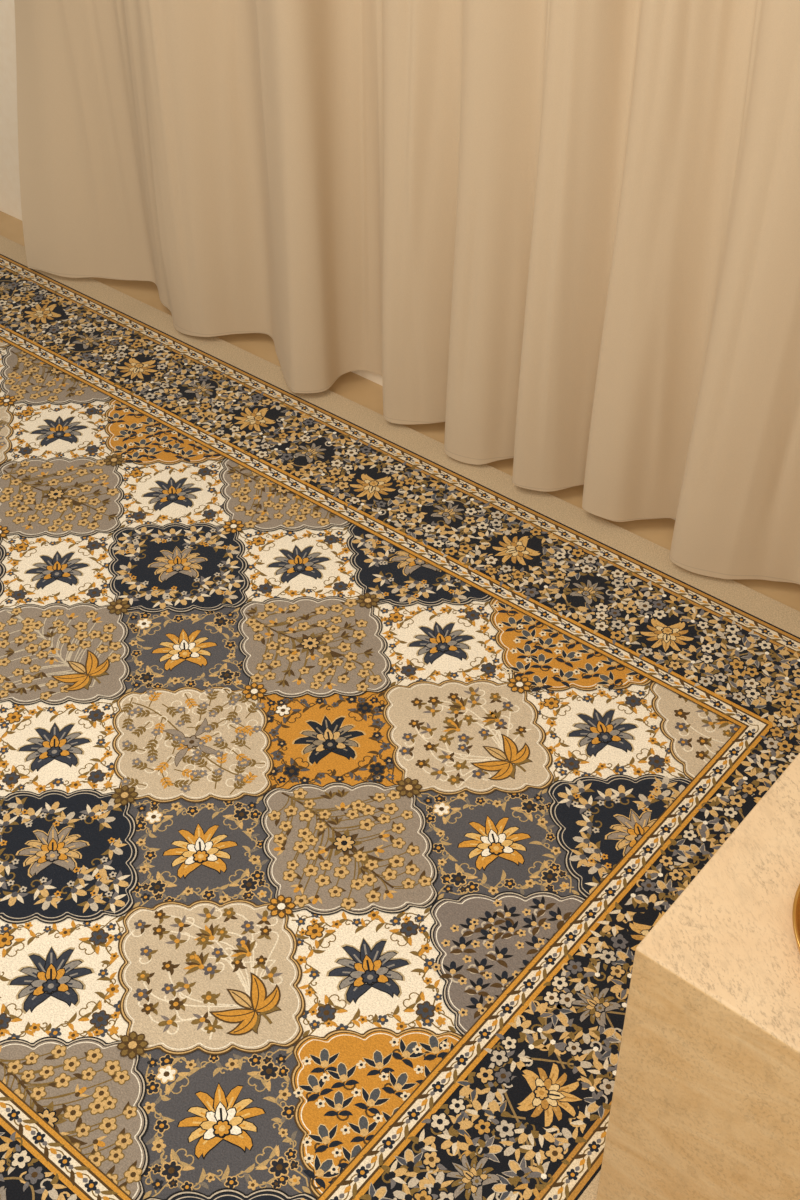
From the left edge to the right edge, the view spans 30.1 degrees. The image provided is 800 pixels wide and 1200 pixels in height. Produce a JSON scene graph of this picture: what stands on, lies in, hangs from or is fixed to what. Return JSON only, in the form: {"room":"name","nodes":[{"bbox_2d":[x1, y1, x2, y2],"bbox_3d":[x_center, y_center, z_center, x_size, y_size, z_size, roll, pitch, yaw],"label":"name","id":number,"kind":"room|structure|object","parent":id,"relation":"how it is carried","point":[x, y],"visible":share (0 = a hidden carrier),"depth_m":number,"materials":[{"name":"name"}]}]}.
{"room":"living room","nodes":[
{"label":"living room","id":0,"kind":"room"},
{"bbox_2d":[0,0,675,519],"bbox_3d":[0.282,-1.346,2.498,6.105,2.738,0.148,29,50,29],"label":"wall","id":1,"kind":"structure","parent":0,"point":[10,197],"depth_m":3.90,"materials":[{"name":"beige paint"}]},
{"bbox_2d":[14,0,799,583],"bbox_3d":[0.190,-1.250,2.405,2.896,2.533,0.165,27,49,28],"label":"curtain","id":2,"kind":"object","parent":1,"relation":"hanging from","point":[562,236],"visible":1,"depth_m":2.93,"materials":[{"name":"beige fabric"}]},
{"bbox_2d":[0,211,799,610],"bbox_3d":[-0.835,0.569,2.383,6.105,0.074,3.404,29,50,29],"label":"floor","id":3,"kind":"structure","parent":0,"point":[367,393],"depth_m":3.47,"materials":[{"name":"stone"}]},
{"bbox_2d":[0,235,799,1199],"bbox_3d":[-0.941,-0.054,3.014,3.641,0.013,1.969,29,50,29],"label":"area rug","id":4,"kind":"object","parent":3,"relation":"on","point":[355,772],"visible":0.97,"depth_m":2.59,"materials":[{"name":"multicoloured carpet"}]},
{"bbox_2d":[596,753,799,1199],"bbox_3d":[0.792,0.608,1.785,0.851,0.597,0.648,29,50,29],"label":"side table","id":5,"kind":"object","parent":3,"relation":"on","point":[705,1104],"visible":1,"depth_m":1.65,"materials":[{"name":"stone"}]},
{"bbox_2d":[792,884,799,953],"bbox_3d":[0.551,0.364,1.592,0.259,0.028,0.259,29,50,29],"label":"dish","id":6,"kind":"object","parent":5,"relation":"on","point":[796,904],"visible":1,"depth_m":1.61,"materials":[{"name":"gold metal"}]}
]}

